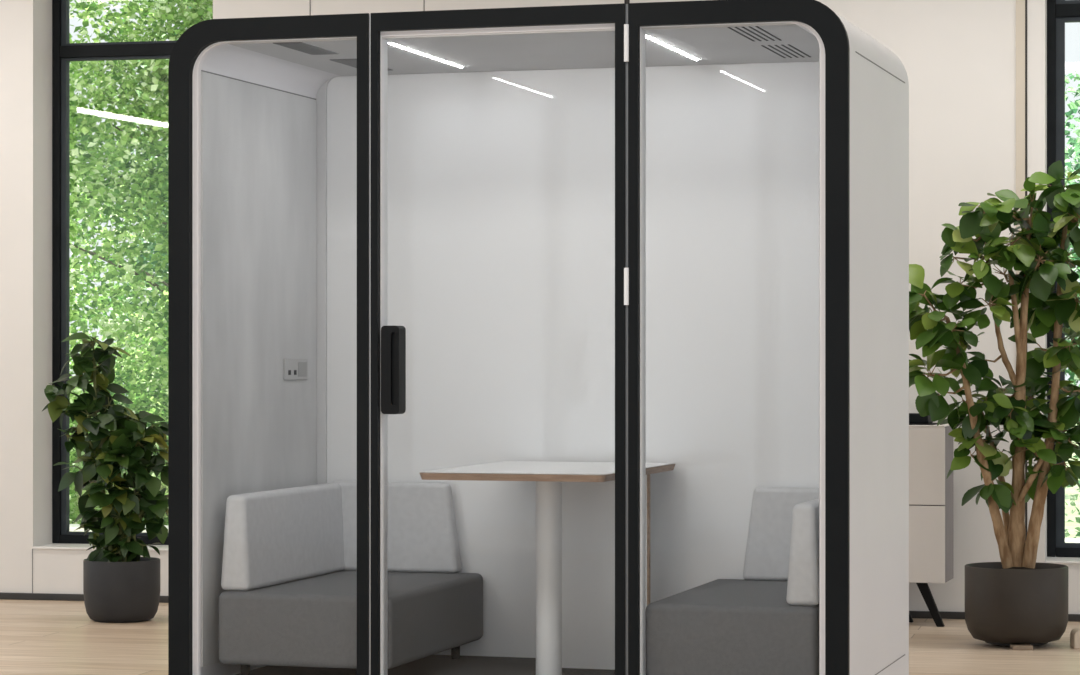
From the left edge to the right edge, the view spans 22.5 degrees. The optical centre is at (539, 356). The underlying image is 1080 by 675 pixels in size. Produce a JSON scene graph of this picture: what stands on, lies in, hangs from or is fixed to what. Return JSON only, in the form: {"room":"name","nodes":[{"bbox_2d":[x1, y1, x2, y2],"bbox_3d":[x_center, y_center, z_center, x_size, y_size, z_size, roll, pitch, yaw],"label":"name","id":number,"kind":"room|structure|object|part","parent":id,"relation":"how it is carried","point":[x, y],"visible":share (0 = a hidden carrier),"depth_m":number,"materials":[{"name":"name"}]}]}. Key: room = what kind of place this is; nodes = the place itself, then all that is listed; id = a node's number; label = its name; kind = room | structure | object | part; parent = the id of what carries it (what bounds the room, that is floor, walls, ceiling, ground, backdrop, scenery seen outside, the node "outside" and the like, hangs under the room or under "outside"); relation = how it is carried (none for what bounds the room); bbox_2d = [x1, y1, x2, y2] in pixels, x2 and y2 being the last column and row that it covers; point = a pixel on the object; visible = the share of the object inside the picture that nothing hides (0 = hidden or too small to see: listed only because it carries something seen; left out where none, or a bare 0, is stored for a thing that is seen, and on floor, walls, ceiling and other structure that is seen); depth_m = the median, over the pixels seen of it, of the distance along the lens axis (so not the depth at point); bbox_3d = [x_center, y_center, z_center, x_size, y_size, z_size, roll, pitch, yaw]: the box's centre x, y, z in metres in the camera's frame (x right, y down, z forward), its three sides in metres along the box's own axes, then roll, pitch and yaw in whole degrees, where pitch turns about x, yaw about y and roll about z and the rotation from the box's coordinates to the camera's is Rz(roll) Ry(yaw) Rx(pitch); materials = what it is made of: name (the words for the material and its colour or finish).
{"room":"office","nodes":[
{"label":"office","id":0,"kind":"room"},
{"bbox_2d":[0,0,1079,613],"bbox_3d":[0.037,-0.450,13.566,14.000,3.400,0.340,0,0,13],"label":"wall","id":1,"kind":"structure","parent":0,"point":[958,57],"depth_m":13.05,"materials":[{"name":"paint"}]},
{"bbox_2d":[32,549,32,592],"bbox_3d":[-2.614,1.102,13.978,0.004,0.228,0.002,0,0,13],"label":"trim","id":2,"kind":"structure","parent":1,"relation":"attached to","point":[32,549],"depth_m":13.98,"materials":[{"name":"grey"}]},
{"bbox_2d":[32,543,167,550],"bbox_3d":[-2.108,0.982,13.999,0.973,0.012,0.282,0,0,13],"label":"window sill","id":3,"kind":"structure","parent":1,"relation":"attached to","point":[68,546],"depth_m":13.97,"materials":[{"name":"white"}]},
{"bbox_2d":[52,0,176,544],"bbox_3d":[-2.073,-0.537,14.157,0.975,3.026,0.080,0,0,12],"label":"window","id":4,"kind":"structure","parent":1,"relation":"in","point":[64,52],"depth_m":14.22,"materials":[{"name":"metal"}]},
{"bbox_2d":[0,592,1079,621],"bbox_3d":[-0.002,1.233,13.391,14.000,0.034,0.028,0,0,13],"label":"baseboard","id":5,"kind":"structure","parent":1,"relation":"attached to","point":[12,596],"depth_m":13.91,"materials":[{"name":"wood"}]},
{"bbox_2d":[1016,0,1024,521],"bbox_3d":[2.282,-0.467,12.889,0.043,3.366,0.010,0,0,12],"label":"trim","id":6,"kind":"structure","parent":1,"relation":"attached to","point":[1020,4],"depth_m":12.89,"materials":[{"name":"beige"}]},
{"bbox_2d":[1025,0,1026,541],"bbox_3d":[2.308,-0.467,12.886,0.010,3.366,0.004,0,0,12],"label":"trim","id":7,"kind":"structure","parent":1,"relation":"attached to","point":[1025,0],"depth_m":12.89,"materials":[{"name":"grey"}]},
{"bbox_2d":[1045,557,1079,563],"bbox_3d":[3.056,0.972,12.855,1.295,0.012,0.282,0,0,13],"label":"window sill","id":8,"kind":"structure","parent":1,"relation":"attached to","point":[1055,560],"depth_m":12.88,"materials":[{"name":"white stone"}]},
{"bbox_2d":[1047,0,1079,556],"bbox_3d":[3.091,-0.542,13.012,1.297,3.016,0.080,0,0,13],"label":"window","id":9,"kind":"structure","parent":1,"relation":"in","point":[1059,12],"depth_m":13.11,"materials":[{"name":"metal"}]},
{"bbox_2d":[0,599,1079,674],"bbox_3d":[-1.255,1.310,7.737,14.000,0.120,12.400,0,0,13],"label":"floor","id":10,"kind":"structure","parent":0,"point":[38,637],"depth_m":11.56,"materials":[{"name":"brown wood"}]},
{"bbox_2d":[42,332,167,622],"bbox_3d":[-2.029,0.566,12.851,0.675,1.368,0.427,0,0,0],"label":"potted plant","id":11,"kind":"object","parent":10,"relation":"on","point":[120,585],"visible":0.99,"depth_m":12.81,"materials":[{"name":"green plant"}]},
{"bbox_3d":[-1.985,1.105,12.885,0.362,0.290,0.362,0,0,0],"label":"pot","id":12,"kind":"part","parent":11,"relation":"part of","materials":[{"name":"grey ceramic"}]},
{"bbox_2d":[168,0,908,674],"bbox_3d":[0.032,0.036,9.777,2.402,2.427,1.324,0,0,16],"label":"booth","id":13,"kind":"object","parent":10,"relation":"on","point":[402,246],"visible":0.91,"depth_m":10.10,"materials":[{"name":"white laminate"}]},
{"bbox_3d":[-1.031,0.043,10.056,0.008,2.090,1.108,0,0,16],"label":"felt panel","id":14,"kind":"part","parent":13,"relation":"part of","materials":[{"name":"grey fabric"}]},
{"bbox_2d":[283,359,307,379],"bbox_3d":[-0.933,0.047,10.362,0.009,0.080,0.235,0,0,16],"label":"wall socket","id":15,"kind":"object","parent":13,"relation":"attached to","point":[293,369],"depth_m":10.35,"materials":[{"name":"grey plastic"}]},
{"bbox_2d":[273,42,338,54],"bbox_3d":[-0.827,-1.093,9.604,0.103,0.004,0.380,0,0,16],"label":"grille vent","id":16,"kind":"object","parent":13,"relation":"attached to","point":[305,48],"depth_m":9.59,"materials":[{"name":"grey"}]},
{"bbox_2d":[219,481,482,674],"bbox_3d":[-0.676,0.815,9.969,0.653,0.666,1.075,0,0,16],"label":"sofa","id":17,"kind":"object","parent":13,"relation":"on","point":[289,577],"visible":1,"depth_m":9.80,"materials":[{"name":"grey fabric"}]},
{"bbox_3d":[-1.046,1.113,9.638,0.036,0.070,0.036,0,0,16],"label":"leg","id":18,"kind":"part","parent":17,"relation":"part of","materials":[{"name":"black metal"}]},
{"bbox_3d":[-0.932,0.656,10.057,0.111,0.337,1.038,0,0,16],"label":"backrest","id":19,"kind":"part","parent":17,"relation":"part of","materials":[{"name":"grey fabric"}]},
{"bbox_3d":[-0.675,0.954,9.969,0.650,0.256,1.075,0,0,16],"label":"seat","id":20,"kind":"part","parent":17,"relation":"part of","materials":[{"name":"grey fabric"}]},
{"bbox_3d":[-0.556,0.653,10.452,0.520,0.343,0.080,0,0,16],"label":"corner backrest","id":21,"kind":"part","parent":17,"relation":"part of","materials":[{"name":"grey fabric"}]},
{"bbox_3d":[-0.321,1.113,10.321,0.036,0.070,0.036,0,0,16],"label":"leg","id":22,"kind":"part","parent":17,"relation":"part of","materials":[{"name":"black metal"}]},
{"bbox_2d":[330,59,391,70],"bbox_3d":[-0.666,-1.093,10.149,0.103,0.004,0.405,0,0,16],"label":"grille vent","id":23,"kind":"object","parent":13,"relation":"attached to","point":[349,63],"depth_m":10.07,"materials":[{"name":"grey"}]},
{"bbox_3d":[-0.501,0.044,9.279,0.066,0.302,0.068,0,0,16],"label":"pull handle","id":24,"kind":"part","parent":13,"relation":"part of","materials":[{"name":"black plastic"}]},
{"bbox_3d":[-0.145,0.030,9.174,0.898,2.415,0.028,0,0,16],"label":"door","id":25,"kind":"part","parent":13,"relation":"part of","materials":[{"name":"clear glass"}]},
{"bbox_3d":[0.048,-1.097,9.730,2.042,0.009,1.132,0,0,16],"label":"ceiling panel","id":26,"kind":"part","parent":13,"relation":"part of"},
{"bbox_2d":[420,461,674,674],"bbox_3d":[0.045,0.772,9.762,0.670,0.751,1.055,0,0,16],"label":"table","id":27,"kind":"object","parent":13,"relation":"on","point":[575,501],"visible":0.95,"depth_m":9.97,"materials":[{"name":"white laminate"}]},
{"bbox_3d":[0.032,0.785,9.748,0.094,0.724,0.094,0,0,16],"label":"post","id":28,"kind":"part","parent":27,"relation":"part of","materials":[{"name":"white metal"}]},
{"bbox_3d":[0.221,0.785,9.990,0.362,0.725,0.020,0,0,16],"label":"support panel","id":29,"kind":"part","parent":27,"relation":"part of","materials":[{"name":"white laminate"}]},
{"bbox_3d":[0.190,0.026,10.316,2.198,2.248,0.070,0,0,16],"label":"frame","id":30,"kind":"part","parent":13,"relation":"part of","materials":[{"name":"white"}]},
{"bbox_3d":[0.190,0.027,10.311,2.120,2.244,0.030,0,0,16],"label":"panel","id":31,"kind":"part","parent":13,"relation":"part of","materials":[{"name":"white fabric"}]},
{"bbox_2d":[646,487,818,674],"bbox_3d":[0.782,0.815,9.540,0.587,0.666,1.075,0,0,16],"label":"sofa","id":32,"kind":"object","parent":13,"relation":"on","point":[764,622],"visible":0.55,"depth_m":9.05,"materials":[{"name":"grey fabric"}]},
{"bbox_3d":[0.780,0.954,9.540,0.584,0.256,1.075,0,0,16],"label":"seat","id":33,"kind":"part","parent":32,"relation":"part of","materials":[{"name":"grey fabric"}]},
{"bbox_3d":[0.959,0.653,10.006,0.421,0.343,0.080,0,0,16],"label":"corner backrest","id":34,"kind":"part","parent":32,"relation":"part of","materials":[{"name":"grey fabric"}]},
{"bbox_3d":[1.013,0.656,9.485,0.111,0.337,1.038,0,0,16],"label":"backrest","id":35,"kind":"part","parent":32,"relation":"part of","materials":[{"name":"grey fabric"}]},
{"bbox_2d":[728,26,781,40],"bbox_3d":[0.728,-1.093,9.178,0.101,0.003,0.410,0,0,16],"label":"slotted vent","id":36,"kind":"object","parent":13,"relation":"attached to","point":[745,33],"depth_m":9.17,"materials":[{"name":"black"}]},
{"bbox_2d":[761,44,810,57],"bbox_3d":[0.882,-1.093,9.701,0.101,0.003,0.410,0,0,16],"label":"slotted vent","id":37,"kind":"object","parent":13,"relation":"attached to","point":[774,50],"depth_m":9.68,"materials":[{"name":"black"}]},
{"bbox_3d":[1.076,0.043,9.436,0.008,2.090,1.108,0,0,16],"label":"felt panel","id":38,"kind":"part","parent":13,"relation":"part of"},
{"bbox_2d":[909,424,952,626],"bbox_3d":[1.143,0.783,12.897,1.600,0.934,0.301,0,0,16],"label":"sideboard","id":39,"kind":"object","parent":10,"relation":"on","point":[930,446],"visible":0.27,"depth_m":12.56,"materials":[{"name":"laminate"}]},
{"bbox_3d":[1.697,1.148,12.807,0.129,0.204,0.036,0,0,16],"label":"leg","id":40,"kind":"part","parent":39,"relation":"part of","materials":[{"name":"black metal"}]},
{"bbox_2d":[909,413,936,424],"bbox_3d":[1.666,0.290,12.743,0.390,0.052,0.200,0,0,16],"label":"media box","id":41,"kind":"object","parent":39,"relation":"on","point":[914,418],"visible":0.19,"depth_m":12.64,"materials":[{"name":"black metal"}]},
{"bbox_2d":[909,423,936,424],"bbox_3d":[1.666,0.313,12.743,0.390,0.006,0.200,0,0,16],"label":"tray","id":42,"kind":"object","parent":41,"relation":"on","point":[909,423],"depth_m":12.63,"materials":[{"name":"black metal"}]},
{"bbox_3d":[1.488,0.504,12.648,0.797,0.360,0.017,0,0,16],"label":"cabinet door","id":43,"kind":"part","parent":39,"relation":"part of","materials":[{"name":"laminate"}]},
{"bbox_3d":[1.488,0.867,12.648,0.797,0.356,0.017,0,0,16],"label":"cabinet door","id":44,"kind":"part","parent":39,"relation":"part of","materials":[{"name":"laminate"}]},
{"bbox_3d":[1.812,1.148,12.596,0.129,0.204,0.036,0,0,16],"label":"leg","id":45,"kind":"part","parent":39,"relation":"part of","materials":[{"name":"black metal"}]},
{"bbox_2d":[985,641,1047,649],"bbox_3d":[2.067,1.239,11.738,0.270,0.022,0.345,0,0,0],"label":"caddy","id":46,"kind":"object","parent":10,"relation":"on","point":[1012,646],"visible":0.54,"depth_m":11.61,"materials":[{"name":"grey wood"}]},
{"bbox_2d":[909,160,1079,643],"bbox_3d":[2.013,0.191,11.777,0.988,2.076,0.526,0,0,0],"label":"potted tree","id":47,"kind":"object","parent":46,"relation":"on","point":[1017,599],"visible":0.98,"depth_m":11.72,"materials":[{"name":"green plant"}]},
{"bbox_3d":[2.067,1.067,11.776,0.444,0.324,0.444,0,0,0],"label":"pot","id":48,"kind":"part","parent":47,"relation":"part of","materials":[{"name":"grey ceramic"}]},
{"bbox_2d":[1070,628,1079,648],"bbox_3d":[2.382,1.209,11.664,0.190,0.082,0.100,0,0,0],"label":"door stop","id":49,"kind":"object","parent":10,"relation":"on","point":[1075,633],"visible":1,"depth_m":11.62,"materials":[{"name":"beige wood"}]},
{"label":"outside","id":50,"kind":"structure","parent":0,"visible":0},
{"bbox_2d":[70,424,1079,537],"bbox_3d":[6.536,1.500,42.884,60.001,0.200,59.600,0,0,13],"label":"lawn","id":51,"kind":"structure","parent":50,"point":[1070,526],"depth_m":24.75,"materials":[{"name":"green plant"}]},
{"bbox_2d":[73,7,192,520],"bbox_3d":[-1.623,-2.103,23.138,4.781,7.510,4.444,0,0,13],"label":"tree","id":52,"kind":"object","parent":51,"relation":"on","point":[142,239],"visible":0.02,"depth_m":23.39,"materials":[{"name":"green plant"}]},
{"bbox_2d":[70,0,212,524],"bbox_3d":[-2.554,-1.632,18.567,3.591,6.634,3.904,0,0,-26],"label":"tree","id":53,"kind":"object","parent":51,"relation":"on","point":[147,385],"visible":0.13,"depth_m":17.49,"materials":[{"name":"green plant"}]},
{"bbox_2d":[70,524,1079,542],"bbox_3d":[0.411,1.195,15.255,14.000,0.410,0.260,0,0,12],"label":"wall","id":54,"kind":"structure","parent":51,"relation":"on","point":[73,527],"depth_m":15.80,"materials":[{"name":"white paint"}]},
{"bbox_2d":[1065,67,1079,537],"bbox_3d":[4.421,-1.610,16.974,3.774,6.644,3.810,0,0,-11],"label":"tree","id":55,"kind":"object","parent":51,"relation":"on","point":[1075,150],"visible":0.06,"depth_m":17.20,"materials":[{"name":"green plant"}]}
]}

